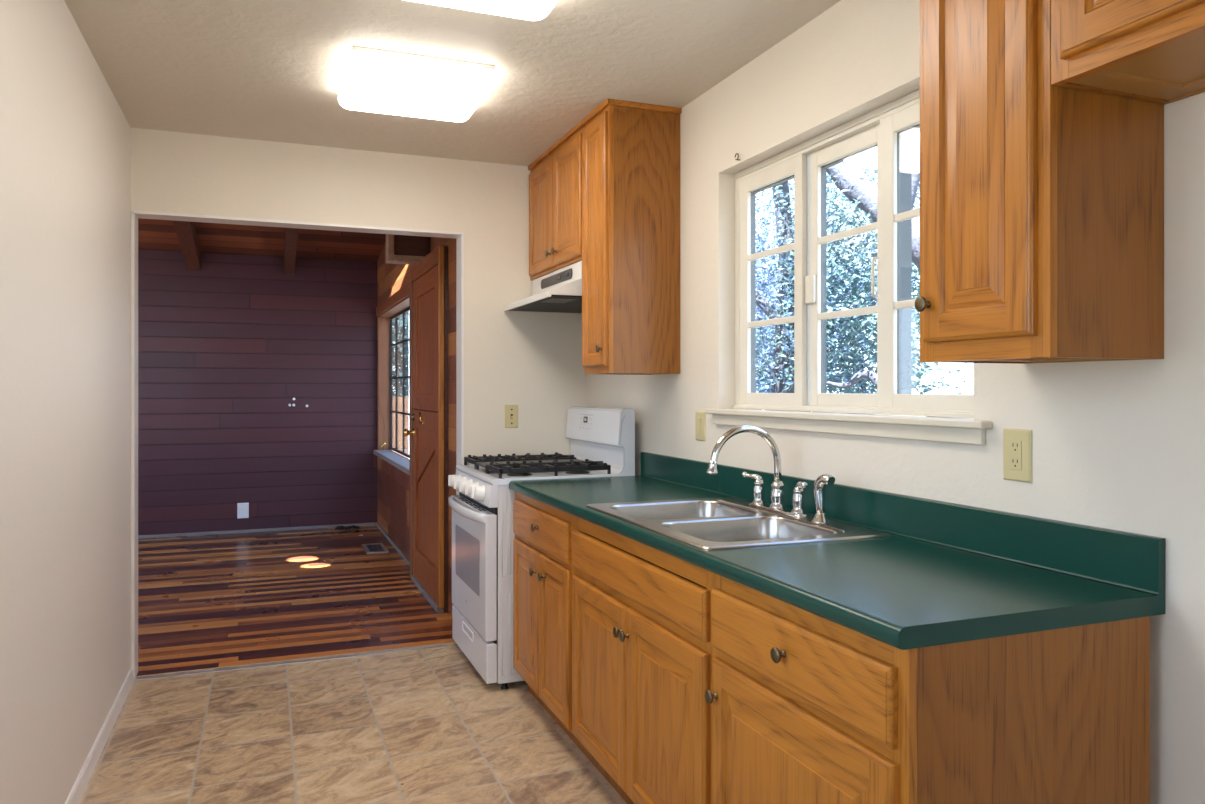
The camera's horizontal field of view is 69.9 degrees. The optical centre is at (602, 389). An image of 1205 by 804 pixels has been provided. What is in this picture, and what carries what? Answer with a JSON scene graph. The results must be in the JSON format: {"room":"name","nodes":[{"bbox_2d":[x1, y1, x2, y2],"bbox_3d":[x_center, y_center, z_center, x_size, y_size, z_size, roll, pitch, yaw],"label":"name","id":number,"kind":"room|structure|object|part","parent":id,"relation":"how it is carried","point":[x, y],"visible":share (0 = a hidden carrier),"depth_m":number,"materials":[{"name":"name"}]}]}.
{"room":"kitchen","nodes":[
{"label":"kitchen","id":0,"kind":"room"},
{"bbox_2d":[0,0,130,803],"bbox_3d":[-1.041,0.067,0.936,0.120,2.488,6.501,0,0,-21],"label":"wall","id":1,"kind":"structure","parent":0,"point":[65,136],"depth_m":2.56,"materials":[{"name":"paint"}]},
{"bbox_2d":[65,669,133,803],"bbox_3d":[-0.956,1.283,0.903,0.016,0.055,6.377,0,0,-21],"label":"baseboard","id":2,"kind":"structure","parent":1,"relation":"attached to","point":[82,780],"depth_m":3.09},
{"bbox_2d":[138,250,376,534],"bbox_3d":[-3.990,-0.489,7.651,4.124,3.600,0.120,0,0,-21],"label":"wall","id":3,"kind":"structure","parent":0,"point":[225,346],"depth_m":7.90,"materials":[{"name":"purple wood"}]},
{"bbox_2d":[237,503,248,518],"bbox_3d":[-3.279,1.108,7.857,0.096,0.140,0.012,0,0,-21],"label":"wall outlet","id":4,"kind":"object","parent":3,"relation":"attached to","point":[242,508],"visible":1,"depth_m":7.85,"materials":[{"name":"white plastic"}]},
{"bbox_2d":[241,507,244,514],"bbox_3d":[-3.277,1.108,7.853,0.036,0.070,0.004,0,0,-21],"label":"receptacle","id":5,"kind":"object","parent":4,"relation":"attached to","point":[242,508],"depth_m":7.85,"materials":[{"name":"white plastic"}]},
{"bbox_2d":[138,522,375,538],"bbox_3d":[-4.032,1.297,7.564,3.982,0.028,0.012,0,0,-21],"label":"baseboard","id":6,"kind":"structure","parent":3,"relation":"attached to","point":[357,524],"depth_m":7.88,"materials":[{"name":"wood"}]},
{"bbox_2d":[138,218,385,261],"bbox_3d":[-3.136,-1.609,5.487,4.744,0.867,5.140,0,0,-21],"label":"ceiling","id":7,"kind":"structure","parent":0,"point":[153,234],"depth_m":7.54,"materials":[{"name":"brown wood"}]},
{"bbox_2d":[173,221,200,269],"bbox_3d":[-2.929,-1.479,5.845,0.110,0.825,4.017,0,0,-21],"label":"ceiling beam","id":8,"kind":"structure","parent":7,"relation":"attached to","point":[185,230],"depth_m":7.08,"materials":[{"name":"brown wood"}]},
{"bbox_2d":[284,228,298,274],"bbox_3d":[-2.185,-1.479,6.135,0.090,0.825,4.017,0,0,-21],"label":"ceiling beam","id":9,"kind":"structure","parent":7,"relation":"attached to","point":[291,234],"depth_m":7.34,"materials":[{"name":"brown wood"}]},
{"bbox_2d":[137,525,454,675],"bbox_3d":[-3.273,1.371,5.743,4.314,0.120,4.197,0,0,-21],"label":"floor","id":10,"kind":"structure","parent":0,"point":[217,600],"depth_m":5.32,"materials":[{"name":"brown wood"}]},
{"bbox_2d":[335,525,359,529],"bbox_3d":[-2.377,1.291,8.024,0.219,0.036,0.101,0,0,-10],"label":"cable coil","id":11,"kind":"object","parent":10,"relation":"on","point":[353,526],"visible":1,"depth_m":8.00,"materials":[{"name":"black rubber"}]},
{"bbox_2d":[362,543,388,553],"bbox_3d":[-1.873,1.307,7.089,0.170,0.007,0.430,0,0,-21],"label":"floor vent","id":12,"kind":"object","parent":10,"relation":"in","point":[370,548],"visible":1,"depth_m":7.05,"materials":[{"name":"metal"}]},
{"bbox_2d":[79,642,626,803],"bbox_3d":[0.067,1.371,1.272,2.430,0.120,6.561,0,0,-21],"label":"floor","id":13,"kind":"structure","parent":0,"point":[424,726],"depth_m":3.20,"materials":[{"name":"tile"}]},
{"bbox_2d":[448,406,634,689],"bbox_3d":[-0.336,0.701,4.164,0.752,1.220,0.745,0,0,-21],"label":"gas range","id":14,"kind":"object","parent":13,"relation":"on","point":[602,440],"visible":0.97,"depth_m":3.92,"materials":[{"name":"white metal"}]},
{"bbox_3d":[-0.732,0.460,4.284,0.052,0.072,0.071,0,0,-21],"label":"knob","id":15,"kind":"part","parent":14,"relation":"part of","materials":[{"name":"white plastic"}]},
{"bbox_3d":[-0.686,0.460,4.167,0.052,0.072,0.071,0,0,-21],"label":"knob","id":16,"kind":"part","parent":14,"relation":"part of","materials":[{"name":"white plastic"}]},
{"bbox_3d":[-0.639,0.460,4.046,0.052,0.072,0.071,0,0,-21],"label":"knob","id":17,"kind":"part","parent":14,"relation":"part of","materials":[{"name":"white plastic"}]},
{"bbox_3d":[-0.654,0.559,4.041,0.070,0.045,0.716,0,0,-21],"label":"handle","id":18,"kind":"part","parent":14,"relation":"part of","materials":[{"name":"white metal"}]},
{"bbox_3d":[-0.632,1.138,4.047,0.005,0.046,0.230,0,0,-21],"label":"drawer pull","id":19,"kind":"part","parent":14,"relation":"part of","materials":[{"name":"white plastic"}]},
{"bbox_3d":[-0.592,0.460,3.925,0.052,0.072,0.071,0,0,-21],"label":"knob","id":20,"kind":"part","parent":14,"relation":"part of","materials":[{"name":"white plastic"}]},
{"bbox_3d":[-0.610,1.185,4.058,0.047,0.172,0.738,0,0,-21],"label":"storage drawer","id":21,"kind":"part","parent":14,"relation":"part of","materials":[{"name":"white metal"}]},
{"bbox_3d":[-0.612,0.815,4.057,0.051,0.548,0.738,0,0,-21],"label":"oven door","id":22,"kind":"part","parent":14,"relation":"part of","materials":[{"name":"white metal"}]},
{"bbox_3d":[-0.607,0.462,4.059,0.043,0.097,0.742,0,0,-21],"label":"control panel","id":23,"kind":"part","parent":14,"relation":"part of","materials":[{"name":"white ceramic"}]},
{"bbox_3d":[-0.546,0.460,3.809,0.052,0.072,0.071,0,0,-21],"label":"knob","id":24,"kind":"part","parent":14,"relation":"part of","materials":[{"name":"white plastic"}]},
{"bbox_3d":[-0.378,0.377,3.928,0.116,0.029,0.116,0,0,-21],"label":"burner","id":25,"kind":"part","parent":14,"relation":"part of","materials":[{"name":"black metal"}]},
{"bbox_3d":[-0.335,0.371,4.165,0.522,0.037,0.208,0,0,-21],"label":"griddle plate","id":26,"kind":"part","parent":14,"relation":"part of","materials":[{"name":"black metal"}]},
{"bbox_2d":[456,464,619,484],"bbox_3d":[-0.335,0.400,4.164,0.598,0.027,0.745,0,0,-21],"label":"cooktop","id":27,"kind":"object","parent":14,"relation":"in","point":[474,473],"depth_m":3.92,"materials":[{"name":"white metal"}]},
{"bbox_3d":[-0.117,0.377,4.030,0.116,0.029,0.116,0,0,-21],"label":"burner","id":28,"kind":"part","parent":14,"relation":"part of","materials":[{"name":"black metal"}]},
{"bbox_2d":[513,491,590,760],"bbox_3d":[0.008,0.873,3.472,0.621,0.875,0.780,0,0,-21],"label":"base cabinet","id":29,"kind":"object","parent":13,"relation":"on","point":[543,568],"visible":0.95,"depth_m":3.29,"materials":[{"name":"brown wood"}]},
{"bbox_3d":[-0.310,0.920,3.529,0.019,0.562,0.368,0,0,-21],"label":"door","id":30,"kind":"part","parent":29,"relation":"part of","materials":[{"name":"brown wood"}]},
{"bbox_3d":[-0.274,0.717,3.376,0.025,0.033,0.033,0,0,-21],"label":"knob","id":31,"kind":"part","parent":29,"relation":"part of","materials":[{"name":"brown metal"}]},
{"bbox_3d":[-0.265,0.539,3.352,0.025,0.033,0.033,0,0,-21],"label":"knob","id":32,"kind":"part","parent":29,"relation":"part of","materials":[{"name":"brown metal"}]},
{"bbox_3d":[-0.232,0.713,3.269,0.025,0.033,0.033,0,0,-21],"label":"knob","id":33,"kind":"part","parent":29,"relation":"part of","materials":[{"name":"brown metal"}]},
{"bbox_3d":[-0.248,0.546,3.370,0.019,0.146,0.708,0,0,-21],"label":"drawer","id":34,"kind":"part","parent":29,"relation":"part of","materials":[{"name":"brown wood"}]},
{"bbox_3d":[-0.231,0.823,3.379,0.019,0.775,0.780,0,0,-21],"label":"frame","id":35,"kind":"part","parent":29,"relation":"part of","materials":[{"name":"brown wood"}]},
{"bbox_3d":[-0.178,0.920,3.191,0.019,0.562,0.344,0,0,-21],"label":"door","id":36,"kind":"part","parent":29,"relation":"part of","materials":[{"name":"brown wood"}]},
{"bbox_2d":[572,516,713,803],"bbox_3d":[0.333,0.873,2.639,0.621,0.875,1.008,0,0,-21],"label":"base cabinet","id":37,"kind":"object","parent":13,"relation":"on","point":[643,650],"visible":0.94,"depth_m":2.43,"materials":[{"name":"brown wood"}]},
{"bbox_3d":[-0.013,0.920,2.767,0.019,0.554,0.478,0,0,-21],"label":"door","id":38,"kind":"part","parent":37,"relation":"part of","materials":[{"name":"brown wood"}]},
{"bbox_3d":[0.045,0.721,2.557,0.025,0.033,0.033,0,0,-21],"label":"knob","id":39,"kind":"part","parent":37,"relation":"part of","materials":[{"name":"brown metal"}]},
{"bbox_3d":[0.063,0.721,2.513,0.025,0.033,0.033,0,0,-21],"label":"knob","id":40,"kind":"part","parent":37,"relation":"part of","materials":[{"name":"brown metal"}]},
{"bbox_3d":[0.164,0.920,2.314,0.019,0.554,0.488,0,0,-21],"label":"door","id":41,"kind":"part","parent":37,"relation":"part of","materials":[{"name":"brown wood"}]},
{"bbox_2d":[509,452,1164,649],"bbox_3d":[0.341,0.361,2.699,0.641,0.146,2.469,0,0,-21],"label":"countertop","id":42,"kind":"structure","parent":37,"relation":"on","point":[945,572],"depth_m":1.90,"materials":[{"name":"green laminate"}]},
{"bbox_2d":[586,497,890,588],"bbox_3d":[0.363,0.470,2.626,0.572,0.166,0.870,0,0,-21],"label":"sink","id":43,"kind":"object","parent":42,"relation":"in","point":[715,523],"visible":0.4,"depth_m":2.60,"materials":[{"name":"silver metal"}]},
{"bbox_3d":[0.259,0.472,2.796,0.410,0.163,0.362,0,0,-21],"label":"bowl","id":44,"kind":"part","parent":43,"relation":"part of","materials":[{"name":"silver metal"}]},
{"bbox_3d":[0.405,0.472,2.422,0.410,0.163,0.358,0,0,-21],"label":"bowl","id":45,"kind":"part","parent":43,"relation":"part of","materials":[{"name":"silver metal"}]},
{"bbox_2d":[706,425,809,518],"bbox_3d":[0.512,0.252,2.726,0.303,0.277,0.300,0,0,22],"label":"kitchen faucet","id":46,"kind":"object","parent":43,"relation":"on","point":[777,506],"visible":1,"depth_m":2.71,"materials":[{"name":"silver metal"}]},
{"bbox_3d":[0.450,0.205,2.698,0.258,0.183,0.026,0,0,-21],"label":"spout","id":47,"kind":"part","parent":46,"relation":"part of","materials":[{"name":"silver metal"}]},
{"bbox_3d":[0.499,0.293,2.868,0.024,0.033,0.082,0,0,-38],"label":"lever","id":48,"kind":"part","parent":46,"relation":"part of","materials":[{"name":"silver metal"}]},
{"bbox_3d":[0.517,0.339,2.844,0.046,0.080,0.046,0,0,-21],"label":"handle","id":49,"kind":"part","parent":46,"relation":"part of","materials":[{"name":"silver metal"}]},
{"bbox_3d":[0.558,0.336,2.740,0.052,0.086,0.052,0,0,-21],"label":"spout","id":50,"kind":"part","parent":46,"relation":"part of","materials":[{"name":"silver metal"}]},
{"bbox_3d":[0.558,0.384,2.739,0.054,0.012,0.306,0,0,-21],"label":"plate","id":51,"kind":"part","parent":46,"relation":"part of","materials":[{"name":"silver metal"}]},
{"bbox_3d":[0.600,0.339,2.633,0.046,0.080,0.046,0,0,-21],"label":"handle","id":52,"kind":"part","parent":46,"relation":"part of","materials":[{"name":"silver metal"}]},
{"bbox_3d":[0.602,0.293,2.603,0.024,0.033,0.082,0,0,-5],"label":"lever","id":53,"kind":"part","parent":46,"relation":"part of","materials":[{"name":"silver metal"}]},
{"bbox_2d":[811,474,834,524],"bbox_3d":[0.639,0.318,2.497,0.052,0.145,0.075,0,0,-21],"label":"sprayer","id":54,"kind":"object","parent":43,"relation":"on","point":[820,517],"visible":1,"depth_m":2.50,"materials":[{"name":"silver metal"}]},
{"bbox_2d":[705,573,1149,803],"bbox_3d":[0.639,0.873,1.855,0.621,0.875,0.675,0,0,-21],"label":"base cabinet","id":55,"kind":"object","parent":13,"relation":"on","point":[808,708],"visible":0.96,"depth_m":1.59,"materials":[{"name":"brown wood"}]},
{"bbox_3d":[0.255,0.721,2.019,0.025,0.033,0.033,0,0,-21],"label":"knob","id":56,"kind":"part","parent":55,"relation":"part of","materials":[{"name":"brown metal"}]},
{"bbox_3d":[0.358,0.541,1.754,0.025,0.033,0.033,0,0,-21],"label":"knob","id":57,"kind":"part","parent":55,"relation":"part of","materials":[{"name":"brown metal"}]},
{"bbox_3d":[0.380,0.544,1.761,0.019,0.139,0.634,0,0,-21],"label":"drawer","id":58,"kind":"part","parent":55,"relation":"part of","materials":[{"name":"brown wood"}]},
{"bbox_3d":[0.381,0.916,1.758,0.019,0.554,0.636,0,0,-21],"label":"door","id":59,"kind":"part","parent":55,"relation":"part of","materials":[{"name":"brown wood"}]},
{"bbox_3d":[0.400,0.823,1.762,0.019,0.775,0.675,0,0,-21],"label":"frame","id":60,"kind":"part","parent":55,"relation":"part of","materials":[{"name":"brown wood"}]},
{"bbox_2d":[131,128,586,464],"bbox_3d":[-1.124,0.067,4.328,2.190,2.488,0.120,0,0,-21],"label":"wall","id":61,"kind":"structure","parent":0,"point":[531,361],"depth_m":4.42,"materials":[{"name":"paint"}]},
{"bbox_2d":[134,645,447,680],"bbox_3d":[-1.449,1.308,4.136,1.414,0.005,0.026,0,0,-21],"label":"threshold strip","id":62,"kind":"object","parent":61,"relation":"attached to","point":[439,646],"depth_m":4.11,"materials":[{"name":"wood"}]},
{"bbox_2d":[131,210,463,679],"bbox_3d":[-1.438,0.253,4.206,1.509,2.115,0.128,0,0,-21],"label":"trim","id":63,"kind":"structure","parent":61,"relation":"attached to","point":[459,236],"depth_m":3.97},
{"bbox_2d":[505,405,517,427],"bbox_3d":[-0.474,0.143,4.508,0.072,0.120,0.017,0,0,-21],"label":"wall switch","id":64,"kind":"object","parent":61,"relation":"attached to","point":[511,411],"visible":1,"depth_m":4.51,"materials":[{"name":"beige plastic"}]},
{"bbox_2d":[377,237,455,615],"bbox_3d":[-1.378,-0.489,6.449,0.130,3.600,4.017,0,0,-21],"label":"wall","id":65,"kind":"structure","parent":0,"point":[392,483],"depth_m":6.71,"materials":[{"name":"brown wood"}]},
{"bbox_2d":[374,450,408,474],"bbox_3d":[-1.686,0.599,7.153,0.157,0.040,2.314,0,0,-21],"label":"window sill","id":66,"kind":"structure","parent":65,"relation":"attached to","point":[393,458],"depth_m":7.19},
{"bbox_2d":[376,283,408,315],"bbox_3d":[-1.759,-0.744,7.222,0.018,0.085,2.255,0,0,-21],"label":"trim","id":67,"kind":"structure","parent":65,"relation":"attached to","point":[403,292],"depth_m":7.11,"materials":[{"name":"brown wood"}]},
{"bbox_2d":[376,522,408,564],"bbox_3d":[-1.762,1.296,7.238,0.012,0.030,2.268,0,0,-21],"label":"baseboard","id":68,"kind":"structure","parent":65,"relation":"attached to","point":[399,551],"depth_m":7.15,"materials":[{"name":"wood"}]},
{"bbox_2d":[378,296,408,449],"bbox_3d":[-1.694,-0.055,7.255,0.129,1.292,2.148,0,0,-21],"label":"trim","id":69,"kind":"structure","parent":65,"relation":"attached to","point":[384,318],"depth_m":8.24,"materials":[{"name":"brown wood"}]},
{"bbox_2d":[381,307,408,457],"bbox_3d":[-1.689,-0.055,7.257,0.118,1.260,2.118,0,0,-21],"label":"window","id":70,"kind":"structure","parent":65,"relation":"in","point":[394,343],"depth_m":7.92,"materials":[{"name":"black metal"}]},
{"bbox_3d":[-1.643,-0.055,7.275,0.004,1.232,2.090,0,0,-21],"label":"pane","id":71,"kind":"part","parent":70,"relation":"part of","materials":[{"name":"clear glass"}]},
{"bbox_3d":[-1.643,-0.055,7.275,0.020,1.260,2.118,0,0,-21],"label":"frame","id":72,"kind":"part","parent":70,"relation":"part of","materials":[{"name":"black metal"}]},
{"bbox_2d":[386,234,430,264],"bbox_3d":[-1.261,-0.964,5.594,0.271,0.290,0.140,0,0,-21],"label":"wall box","id":73,"kind":"object","parent":65,"relation":"attached to","point":[400,249],"visible":0.53,"depth_m":5.55,"materials":[{"name":"brown wood"}]},
{"bbox_2d":[404,245,447,612],"bbox_3d":[-1.155,0.233,5.525,0.124,2.155,1.066,0,0,-21],"label":"door","id":74,"kind":"structure","parent":65,"relation":"in","point":[427,432],"depth_m":5.39,"materials":[{"name":"orange wood"}]},
{"bbox_3d":[-1.318,0.296,5.867,0.069,0.060,0.060,0,0,-21],"label":"knob","id":75,"kind":"part","parent":74,"relation":"part of","materials":[{"name":"gold metal"}]},
{"bbox_3d":[-1.124,1.294,5.492,0.040,0.034,0.950,0,0,-21],"label":"sill","id":76,"kind":"part","parent":74,"relation":"part of","materials":[{"name":"wood"}]},
{"bbox_2d":[64,0,840,165],"bbox_3d":[-0.166,-1.237,0.838,3.180,0.120,7.321,0,0,-21],"label":"ceiling","id":77,"kind":"structure","parent":0,"point":[266,70],"depth_m":3.04,"materials":[{"name":"paint"}]},
{"bbox_2d":[338,46,495,121],"bbox_3d":[-0.716,-1.142,3.279,0.524,0.070,0.520,0,0,-21],"label":"ceiling light","id":78,"kind":"object","parent":77,"relation":"attached to","point":[374,80],"visible":1,"depth_m":3.14,"materials":[{"name":"plastic"}]},
{"bbox_2d":[407,0,558,20],"bbox_3d":[-0.326,-1.142,2.293,0.524,0.070,0.520,0,0,-21],"label":"ceiling light","id":79,"kind":"object","parent":77,"relation":"attached to","point":[533,10],"visible":1,"depth_m":2.49,"materials":[{"name":"plastic"}]},
{"bbox_2d":[587,0,1204,803],"bbox_3d":[1.111,0.067,1.775,0.120,2.488,6.501,0,0,-21],"label":"wall","id":80,"kind":"structure","parent":0,"point":[1117,445],"depth_m":2.11,"materials":[{"name":"paint"}]},
{"bbox_2d":[504,260,581,312],"bbox_3d":[-0.157,-0.489,4.212,0.468,0.168,0.762,0,0,-21],"label":"range hood","id":81,"kind":"object","parent":80,"relation":"attached to","point":[560,291],"visible":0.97,"depth_m":4.08,"materials":[{"name":"white paint"}]},
{"bbox_2d":[528,121,584,279],"bbox_3d":[-0.102,-0.876,4.214,0.365,0.602,0.832,0,0,-21],"label":"upper cabinet","id":82,"kind":"object","parent":80,"relation":"attached to","point":[555,177],"visible":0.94,"depth_m":4.09,"materials":[{"name":"brown wood"}]},
{"bbox_3d":[-0.306,-0.860,4.333,0.019,0.538,0.408,0,0,-21],"label":"door","id":83,"kind":"part","parent":82,"relation":"part of","materials":[{"name":"brown wood"}]},
{"bbox_3d":[-0.163,-0.860,3.964,0.019,0.538,0.372,0,0,-21],"label":"door","id":84,"kind":"part","parent":82,"relation":"part of","materials":[{"name":"brown wood"}]},
{"bbox_2d":[582,99,681,374],"bbox_3d":[0.106,-0.621,3.682,0.365,1.112,0.308,0,0,-21],"label":"upper cabinet","id":85,"kind":"object","parent":80,"relation":"attached to","point":[631,150],"visible":1,"depth_m":3.56,"materials":[{"name":"brown wood"}]},
{"bbox_3d":[-0.035,-0.614,3.636,0.019,1.040,0.269,0,0,-21],"label":"door","id":86,"kind":"part","parent":85,"relation":"part of","materials":[{"name":"brown wood"}]},
{"bbox_3d":[-0.015,-0.166,3.523,0.025,0.033,0.033,0,0,-21],"label":"knob","id":87,"kind":"part","parent":85,"relation":"part of","materials":[{"name":"brown metal"}]},
{"bbox_3d":[-0.017,-0.621,3.642,0.019,1.112,0.294,0,0,-21],"label":"frame","id":88,"kind":"part","parent":85,"relation":"part of","materials":[{"name":"brown wood"}]},
{"bbox_2d":[695,411,705,440],"bbox_3d":[0.390,0.148,3.446,0.010,0.116,0.080,0,0,-21],"label":"wall switch","id":89,"kind":"object","parent":80,"relation":"attached to","point":[700,417],"visible":0.96,"depth_m":3.43,"materials":[{"name":"beige plastic"}]},
{"bbox_2d":[705,409,991,428],"bbox_3d":[0.698,0.085,2.716,0.109,0.019,1.390,0,0,-21],"label":"window sill","id":90,"kind":"structure","parent":80,"relation":"attached to","point":[868,418],"depth_m":2.47,"materials":[{"name":"white paint"}]},
{"bbox_2d":[713,414,985,444],"bbox_3d":[0.675,0.115,2.704,0.016,0.040,1.343,0,0,-21],"label":"trim","id":91,"kind":"structure","parent":80,"relation":"attached to","point":[913,432],"depth_m":2.48,"materials":[{"name":"white paint"}]},
{"bbox_2d":[733,89,973,417],"bbox_3d":[0.766,-0.378,2.749,0.087,0.906,1.280,0,0,-21],"label":"window","id":92,"kind":"structure","parent":80,"relation":"in","point":[889,129],"depth_m":2.80,"materials":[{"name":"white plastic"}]},
{"bbox_3d":[0.611,-0.371,3.115,0.022,0.855,0.411,0,0,-21],"label":"sash","id":93,"kind":"part","parent":92,"relation":"part of","materials":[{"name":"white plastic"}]},
{"bbox_3d":[0.779,-0.371,2.749,0.022,0.855,0.360,0,0,-21],"label":"sash","id":94,"kind":"part","parent":92,"relation":"part of","materials":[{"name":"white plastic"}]},
{"bbox_3d":[0.808,-0.332,2.556,0.024,0.124,0.010,0,0,-21],"label":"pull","id":95,"kind":"part","parent":92,"relation":"part of","materials":[{"name":"white plastic"}]},
{"bbox_3d":[0.906,-0.371,2.359,0.022,0.855,0.418,0,0,-21],"label":"sash","id":96,"kind":"part","parent":92,"relation":"part of","materials":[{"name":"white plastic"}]},
{"bbox_2d":[640,452,1164,614],"bbox_3d":[0.630,0.361,2.812,0.020,0.146,2.469,0,0,-21],"label":"backsplash","id":97,"kind":"structure","parent":80,"relation":"attached to","point":[1134,561],"depth_m":2.10,"materials":[{"name":"green laminate"}]},
{"bbox_2d":[1003,429,1031,482],"bbox_3d":[0.957,0.153,1.992,0.009,0.120,0.080,0,0,-21],"label":"wall outlet","id":98,"kind":"object","parent":80,"relation":"attached to","point":[1017,443],"visible":1,"depth_m":1.98,"materials":[{"name":"beige plastic"}]},
{"bbox_2d":[1010,440,1021,469],"bbox_3d":[0.956,0.153,1.991,0.004,0.068,0.033,0,0,-21],"label":"receptacle","id":99,"kind":"object","parent":98,"relation":"attached to","point":[1015,445],"depth_m":1.99,"materials":[{"name":"beige plastic"}]},
{"bbox_2d":[915,0,1163,363],"bbox_3d":[0.867,-0.618,1.762,0.341,1.118,0.335,0,0,-21],"label":"upper cabinet","id":100,"kind":"object","parent":80,"relation":"attached to","point":[1042,203],"visible":0.99,"depth_m":1.64,"materials":[{"name":"brown wood"}]},
{"bbox_3d":[0.676,-0.179,1.817,0.025,0.033,0.033,0,0,-21],"label":"knob","id":101,"kind":"part","parent":100,"relation":"part of","materials":[{"name":"brown metal"}]},
{"bbox_3d":[0.740,-0.617,1.714,0.019,1.035,0.284,0,0,-21],"label":"door","id":102,"kind":"part","parent":100,"relation":"part of","materials":[{"name":"brown wood"}]},
{"bbox_3d":[0.759,-0.618,1.720,0.019,1.118,0.335,0,0,-21],"label":"frame","id":103,"kind":"part","parent":100,"relation":"part of","materials":[{"name":"brown wood"}]},
{"bbox_2d":[1051,0,1204,104],"bbox_3d":[1.096,-0.864,1.175,0.341,0.626,0.923,0,0,-21],"label":"upper cabinet","id":104,"kind":"object","parent":80,"relation":"attached to","point":[1153,51],"visible":1,"depth_m":1.48,"materials":[{"name":"brown wood"}]},
{"bbox_3d":[0.891,-0.860,1.328,0.019,0.549,0.428,0,0,-21],"label":"door","id":105,"kind":"part","parent":104,"relation":"part of","materials":[{"name":"brown wood"}]},
{"label":"outside","id":106,"kind":"structure","parent":0,"visible":0},
{"bbox_3d":[5.684,1.986,12.950,100.000,0.150,100.000,0,0,-21],"label":"ground","id":107,"kind":"structure","parent":106,"visible":0},
{"bbox_2d":[392,396,408,458],"bbox_3d":[-1.849,1.026,18.642,7.100,1.770,0.080,0,0,-21],"label":"fence","id":108,"kind":"object","parent":107,"relation":"on","point":[400,399],"visible":0.02,"depth_m":17.72,"materials":[{"name":"brown wood"}]},
{"bbox_2d":[398,311,408,396],"bbox_3d":[-4.590,-0.989,20.802,4.949,5.820,5.805,0,0,44],"label":"tree","id":109,"kind":"object","parent":107,"relation":"on","point":[400,322],"visible":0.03,"depth_m":19.50,"materials":[{"name":"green plant"}]},
{"bbox_2d":[753,151,919,413],"bbox_3d":[1.466,-1.185,8.896,5.212,6.196,5.337,0,0,37],"label":"tree","id":110,"kind":"object","parent":107,"relation":"on","point":[762,302],"visible":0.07,"depth_m":8.13,"materials":[{"name":"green plant"}]},
{"bbox_2d":[756,183,918,412],"bbox_3d":[2.676,-1.021,14.944,5.515,5.884,4.853,0,0,-43],"label":"tree","id":111,"kind":"object","parent":107,"relation":"on","point":[758,266],"visible":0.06,"depth_m":14.38,"materials":[{"name":"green plant"}]},
{"bbox_2d":[760,247,950,414],"bbox_3d":[4.414,-0.485,16.310,4.494,4.812,4.880,0,0,-21],"label":"tree","id":112,"kind":"object","parent":107,"relation":"on","point":[919,375],"visible":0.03,"depth_m":15.73,"materials":[{"name":"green plant"}]},
{"bbox_2d":[756,133,973,418],"bbox_3d":[2.542,-1.004,8.173,3.844,5.900,4.862,0,0,13],"label":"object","id":113,"kind":"object","parent":107,"relation":"on","point":[862,193],"visible":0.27,"depth_m":7.40,"materials":[{"name":"grey plant"}]}
]}

